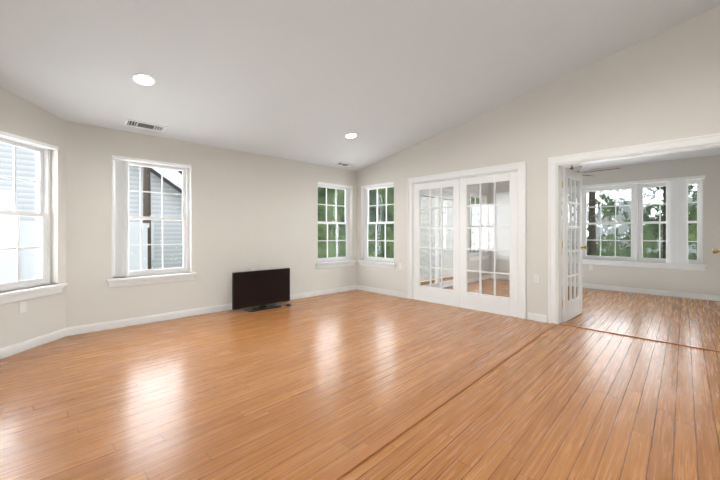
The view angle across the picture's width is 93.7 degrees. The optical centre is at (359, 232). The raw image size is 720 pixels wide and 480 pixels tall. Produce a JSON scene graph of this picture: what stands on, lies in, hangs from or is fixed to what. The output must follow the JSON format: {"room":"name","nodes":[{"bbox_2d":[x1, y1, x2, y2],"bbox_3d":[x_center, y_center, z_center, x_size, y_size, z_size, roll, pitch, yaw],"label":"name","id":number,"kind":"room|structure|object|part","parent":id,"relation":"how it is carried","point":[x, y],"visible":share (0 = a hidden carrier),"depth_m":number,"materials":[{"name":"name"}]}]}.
{"room":"living room","nodes":[
{"label":"living room","id":0,"kind":"room"},
{"bbox_2d":[0,87,65,347],"bbox_3d":[-3.442,-0.978,3.084,0.200,4.300,1.720,0,0,1],"label":"wall","id":1,"kind":"structure","parent":0,"point":[46,314],"depth_m":3.58,"materials":[{"name":"paint"}]},
{"bbox_2d":[19,300,26,312],"bbox_3d":[-3.334,0.733,3.337,0.006,0.114,0.070,0,0,1],"label":"electrical outlet","id":2,"kind":"object","parent":1,"relation":"attached to","point":[22,306],"visible":1,"depth_m":3.33,"materials":[{"name":"plastic"}]},
{"bbox_2d":[0,328,66,358],"bbox_3d":[-3.336,1.124,3.023,0.013,0.097,1.600,0,0,1],"label":"baseboard","id":3,"kind":"structure","parent":1,"relation":"attached to","point":[13,349],"depth_m":3.41,"materials":[{"name":"white wood"}]},
{"bbox_2d":[0,131,67,304],"bbox_3d":[-3.396,-0.141,3.274,0.235,1.613,1.010,0,0,1],"label":"angled window","id":4,"kind":"structure","parent":1,"relation":"in","point":[42,149],"depth_m":3.53,"materials":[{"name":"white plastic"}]},
{"bbox_3d":[-3.466,-0.193,3.275,0.036,1.370,0.760,0,0,1],"label":"glass","id":5,"kind":"part","parent":4,"relation":"part of","materials":[{"name":"clear glass"}]},
{"bbox_3d":[-3.469,-0.193,3.275,0.090,1.510,0.900,0,0,1],"label":"frame","id":6,"kind":"part","parent":4,"relation":"part of","materials":[{"name":"white plastic"}]},
{"bbox_3d":[-3.351,0.614,3.273,0.145,0.103,1.010,0,0,1],"label":"sill","id":7,"kind":"part","parent":4,"relation":"part of","materials":[{"name":"white wood"}]},
{"bbox_2d":[35,121,356,327],"bbox_3d":[-1.804,-0.978,5.439,4.940,4.300,0.200,0,0,-44],"label":"wall","id":8,"kind":"structure","parent":0,"point":[248,211],"depth_m":4.88,"materials":[{"name":"paint"}]},
{"bbox_2d":[112,159,188,277],"bbox_3d":[-2.791,-0.193,4.525,0.910,1.510,0.090,0,0,-44],"label":"window","id":9,"kind":"structure","parent":8,"relation":"in","point":[184,218],"depth_m":4.59,"materials":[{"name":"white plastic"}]},
{"bbox_2d":[112,155,190,275],"bbox_3d":[-2.721,-0.202,4.452,0.906,1.489,0.070,0,0,-44],"label":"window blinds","id":10,"kind":"object","parent":9,"relation":"attached to","point":[121,217],"visible":0.96,"depth_m":4.21,"materials":[{"name":"fabric"}]},
{"bbox_3d":[-2.790,-0.193,4.524,0.770,1.370,0.036,0,0,-44],"label":"glass","id":11,"kind":"part","parent":9,"relation":"part of","materials":[{"name":"clear glass"}]},
{"bbox_2d":[106,272,196,287],"bbox_3d":[-2.709,0.614,4.441,1.020,0.103,0.145,0,0,-44],"label":"window sill","id":12,"kind":"structure","parent":8,"relation":"attached to","point":[131,281],"depth_m":4.37,"materials":[{"name":"white wood"}]},
{"bbox_2d":[66,285,356,335],"bbox_3d":[-1.694,1.123,5.397,4.540,0.097,0.013,0,0,-44],"label":"baseboard","id":13,"kind":"structure","parent":8,"relation":"attached to","point":[88,328],"depth_m":4.52,"materials":[{"name":"white wood"}]},
{"bbox_2d":[318,184,349,261],"bbox_3d":[-0.560,-0.193,6.684,0.880,1.510,0.090,0,0,-44],"label":"window","id":14,"kind":"structure","parent":8,"relation":"in","point":[327,259],"depth_m":6.75,"materials":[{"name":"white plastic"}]},
{"bbox_2d":[318,182,352,258],"bbox_3d":[-0.490,-0.203,6.612,0.876,1.489,0.071,0,0,-44],"label":"window blinds","id":15,"kind":"object","parent":14,"relation":"attached to","point":[347,217],"visible":0.96,"depth_m":6.83,"materials":[{"name":"fabric"}]},
{"bbox_2d":[315,260,355,267],"bbox_3d":[-0.478,0.613,6.600,0.990,0.103,0.145,0,0,-44],"label":"window sill","id":16,"kind":"structure","parent":8,"relation":"attached to","point":[334,264],"depth_m":6.56,"materials":[{"name":"white wood"}]},
{"bbox_2d":[0,273,719,479],"bbox_3d":[2.033,1.232,3.336,9.891,0.120,8.760,0,0,-44],"label":"floor","id":17,"kind":"structure","parent":0,"point":[319,387],"depth_m":2.43,"materials":[{"name":"brown wood"}]},
{"bbox_2d":[232,268,290,311],"bbox_3d":[-1.497,0.876,5.212,0.952,0.593,0.253,0,0,-44],"label":"television","id":18,"kind":"object","parent":17,"relation":"on","point":[261,306],"depth_m":5.17,"materials":[{"name":"black plastic"}]},
{"bbox_3d":[-1.487,0.846,5.202,0.928,0.510,0.002,0,0,-44],"label":"tv set screen","id":19,"kind":"part","parent":18,"relation":"part of","materials":[{"name":"black glass"}]},
{"bbox_2d":[320,323,555,479],"bbox_3d":[0.421,1.167,2.183,0.061,0.012,5.975,0,0,44],"label":"transition strip","id":20,"kind":"object","parent":17,"relation":"on","point":[345,468],"visible":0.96,"depth_m":2.11,"materials":[{"name":"brown wood"}]},
{"bbox_2d":[559,323,719,351],"bbox_3d":[3.083,1.167,3.795,0.055,0.011,1.500,0,0,-44],"label":"threshold","id":21,"kind":"object","parent":17,"relation":"on","point":[703,348],"visible":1,"depth_m":3.72,"materials":[{"name":"brown wood"}]},
{"bbox_2d":[0,0,719,170],"bbox_3d":[0.714,-2.147,2.023,6.071,1.834,8.610,0,0,-44],"label":"ceiling","id":22,"kind":"structure","parent":0,"point":[312,81],"depth_m":3.37,"materials":[{"name":"paint"}]},
{"bbox_2d":[131,73,155,85],"bbox_3d":[-2.107,-1.490,3.293,0.204,0.008,0.204,0,-11,-44],"label":"recessed light","id":23,"kind":"object","parent":22,"relation":"in","point":[143,79],"visible":1,"depth_m":3.29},
{"bbox_2d":[124,119,166,131],"bbox_3d":[-2.626,-1.310,4.140,0.420,0.012,0.170,0,-10,-44],"label":"ceiling vent","id":24,"kind":"object","parent":22,"relation":"in","point":[144,125],"visible":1,"depth_m":4.13,"materials":[{"name":"white metal"}]},
{"bbox_2d":[335,162,353,167],"bbox_3d":[-0.287,-1.301,6.474,0.360,0.012,0.150,0,-10,-44],"label":"ceiling vent","id":25,"kind":"object","parent":22,"relation":"in","point":[343,164],"visible":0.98,"depth_m":6.46,"materials":[{"name":"white metal"}]},
{"bbox_2d":[344,133,356,138],"bbox_3d":[-0.138,-1.490,5.199,0.204,0.008,0.204,0,-11,-44],"label":"recessed light","id":26,"kind":"object","parent":22,"relation":"in","point":[350,135],"visible":1,"depth_m":5.20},
{"bbox_2d":[432,183,489,278],"bbox_3d":[2.096,-0.229,7.564,3.620,2.800,0.150,0,0,-44],"label":"wall","id":27,"kind":"structure","parent":0,"point":[486,216],"depth_m":8.48,"materials":[{"name":"paint"}]},
{"bbox_2d":[420,188,452,287],"bbox_3d":[1.648,0.112,7.106,1.940,2.120,0.145,0,0,-44],"label":"sliding door","id":28,"kind":"structure","parent":27,"relation":"in","point":[447,211],"depth_m":7.04,"materials":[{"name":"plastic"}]},
{"bbox_3d":[1.693,0.112,7.060,1.940,2.120,0.015,0,0,-44],"label":"trim","id":29,"kind":"part","parent":28,"relation":"part of","materials":[{"name":"white wood"}]},
{"bbox_2d":[468,193,489,260],"bbox_3d":[2.848,-0.142,8.268,0.990,1.613,0.235,0,0,-44],"label":"sunroom window","id":30,"kind":"structure","parent":27,"relation":"in","point":[473,257],"depth_m":8.33,"materials":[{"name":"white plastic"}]},
{"bbox_3d":[2.799,-0.194,8.318,0.740,1.370,0.036,0,0,-44],"label":"glass","id":31,"kind":"part","parent":30,"relation":"part of","materials":[{"name":"glass"}]},
{"bbox_3d":[2.797,-0.194,8.320,0.880,1.510,0.090,0,0,-44],"label":"frame","id":32,"kind":"part","parent":30,"relation":"part of","materials":[{"name":"white plastic"}]},
{"bbox_3d":[2.879,0.613,8.236,0.990,0.103,0.145,0,0,-44],"label":"sill","id":33,"kind":"part","parent":30,"relation":"part of","materials":[{"name":"white wood"}]},
{"bbox_2d":[468,275,489,282],"bbox_3d":[2.871,1.123,8.201,1.320,0.097,0.013,0,0,-44],"label":"baseboard","id":34,"kind":"structure","parent":27,"relation":"attached to","point":[470,280],"depth_m":8.13,"materials":[{"name":"white wood"}]},
{"bbox_2d":[357,6,719,323],"bbox_3d":[2.824,-0.978,4.101,0.150,4.300,8.560,0,0,-44],"label":"wall","id":35,"kind":"structure","parent":0,"point":[663,86],"depth_m":4.26,"materials":[{"name":"paint"}]},
{"bbox_2d":[357,260,395,268],"bbox_3d":[0.335,0.613,6.583,0.145,0.103,0.980,0,0,-44],"label":"window sill","id":36,"kind":"structure","parent":35,"relation":"attached to","point":[377,264],"depth_m":6.54,"materials":[{"name":"white wood"}]},
{"bbox_2d":[364,184,393,261],"bbox_3d":[0.419,-0.193,6.665,0.090,1.510,0.870,0,0,-44],"label":"window","id":37,"kind":"structure","parent":35,"relation":"in","point":[376,258],"depth_m":6.68,"materials":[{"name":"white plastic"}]},
{"bbox_2d":[361,182,393,259],"bbox_3d":[0.347,-0.203,6.595,0.071,1.489,0.866,0,0,-44],"label":"window blinds","id":38,"kind":"object","parent":37,"relation":"attached to","point":[366,219],"visible":0.96,"depth_m":6.83,"materials":[{"name":"fabric"}]},
{"bbox_2d":[357,285,407,297],"bbox_3d":[0.387,1.123,6.502,0.013,0.097,1.320,0,0,-44],"label":"baseboard","id":39,"kind":"structure","parent":35,"relation":"attached to","point":[385,291],"depth_m":6.43,"materials":[{"name":"white wood"}]},
{"bbox_2d":[415,299,516,316],"bbox_3d":[1.614,1.168,5.351,0.150,0.008,1.780,0,0,-44],"label":"threshold","id":40,"kind":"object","parent":35,"relation":"attached to","point":[467,308],"depth_m":5.19,"materials":[{"name":"white wood"}]},
{"bbox_2d":[408,161,525,318],"bbox_3d":[1.614,0.102,5.351,0.202,2.140,2.000,0,0,-44],"label":"doors","id":41,"kind":"structure","parent":35,"relation":"in","point":[460,295],"depth_m":5.23,"materials":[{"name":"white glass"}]},
{"bbox_3d":[1.581,0.090,5.321,0.004,1.666,1.552,0,0,-44],"label":"glass","id":42,"kind":"part","parent":41,"relation":"part of","materials":[{"name":"clear glass"}]},
{"bbox_2d":[527,312,546,322],"bbox_3d":[2.348,1.124,4.476,0.013,0.097,0.240,0,0,-44],"label":"baseboard","id":43,"kind":"structure","parent":35,"relation":"attached to","point":[537,317],"depth_m":4.47,"materials":[{"name":"white wood"}]},
{"bbox_2d":[534,274,539,282],"bbox_3d":[2.345,0.607,4.482,0.010,0.114,0.070,0,0,-44],"label":"electrical outlet","id":44,"kind":"object","parent":35,"relation":"attached to","point":[536,278],"visible":1,"depth_m":4.47,"materials":[{"name":"plastic"}]},
{"bbox_2d":[548,133,719,323],"bbox_3d":[3.363,0.102,4.066,0.928,2.140,1.720,0,0,-44],"label":"doors","id":45,"kind":"structure","parent":35,"relation":"in","point":[571,308],"depth_m":4.35,"materials":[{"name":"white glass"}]},
{"bbox_3d":[3.428,0.090,4.129,0.525,1.666,1.460,0,0,-44],"label":"glass","id":46,"kind":"part","parent":45,"relation":"part of","materials":[{"name":"clear glass"}]},
{"bbox_2d":[490,155,719,295],"bbox_3d":[5.064,-0.228,6.992,0.150,2.800,5.100,0,0,-44],"label":"wall","id":47,"kind":"structure","parent":0,"point":[707,281],"depth_m":6.25,"materials":[{"name":"paint"}]},
{"bbox_2d":[568,189,576,257],"bbox_3d":[4.491,-0.194,7.663,0.090,1.510,0.896,0,0,-44],"label":"window","id":48,"kind":"structure","parent":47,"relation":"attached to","point":[572,224],"depth_m":7.45,"materials":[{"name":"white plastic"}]},
{"bbox_2d":[493,175,704,263],"bbox_3d":[4.699,-0.208,7.217,0.060,1.580,3.750,0,0,-44],"label":"blinds","id":49,"kind":"object","parent":47,"relation":"attached to","point":[677,220],"visible":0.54,"depth_m":6.17,"materials":[{"name":"fabric"}]},
{"bbox_2d":[492,184,706,270],"bbox_3d":[4.762,-0.142,7.278,0.235,1.613,3.800,0,0,-44],"label":"window sill","id":50,"kind":"structure","parent":47,"relation":"attached to","point":[635,263],"depth_m":6.57,"materials":[{"name":"white wood"}]},
{"bbox_2d":[490,275,719,300],"bbox_3d":[5.005,1.123,6.936,0.013,0.097,4.800,0,0,-44],"label":"baseboard","id":51,"kind":"structure","parent":47,"relation":"attached to","point":[662,293],"depth_m":6.42,"materials":[{"name":"white wood"}]},
{"bbox_2d":[582,185,634,260],"bbox_3d":[5.138,-0.193,6.994,0.090,1.510,0.896,0,0,-44],"label":"window","id":52,"kind":"structure","parent":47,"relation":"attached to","point":[585,223],"depth_m":6.97,"materials":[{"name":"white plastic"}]},
{"bbox_2d":[638,179,702,263],"bbox_3d":[5.786,-0.193,6.325,0.090,1.510,0.896,0,0,-44],"label":"window","id":53,"kind":"structure","parent":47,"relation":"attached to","point":[699,202],"depth_m":6.40,"materials":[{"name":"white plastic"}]},
{"bbox_2d":[565,147,719,170],"bbox_3d":[3.817,-1.403,5.785,3.620,0.150,5.100,0,0,-44],"label":"ceiling","id":54,"kind":"structure","parent":0,"point":[667,157],"depth_m":6.13,"materials":[{"name":"paint"}]},
{"bbox_2d":[569,166,619,176],"bbox_3d":[3.721,-1.141,5.841,1.283,0.375,1.240,0,0,-44],"label":"ceiling fan","id":55,"kind":"object","parent":54,"relation":"hanging from","point":[577,168],"visible":0.23,"depth_m":5.54,"materials":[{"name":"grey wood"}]},
{"label":"outside","id":56,"kind":"structure","parent":0,"visible":0},
{"bbox_2d":[0,143,696,282],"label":"window","id":57,"kind":"structure","parent":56,"point":[172,210],"depth_m":9.40,"materials":[{"name":"clear glass"}]}
]}

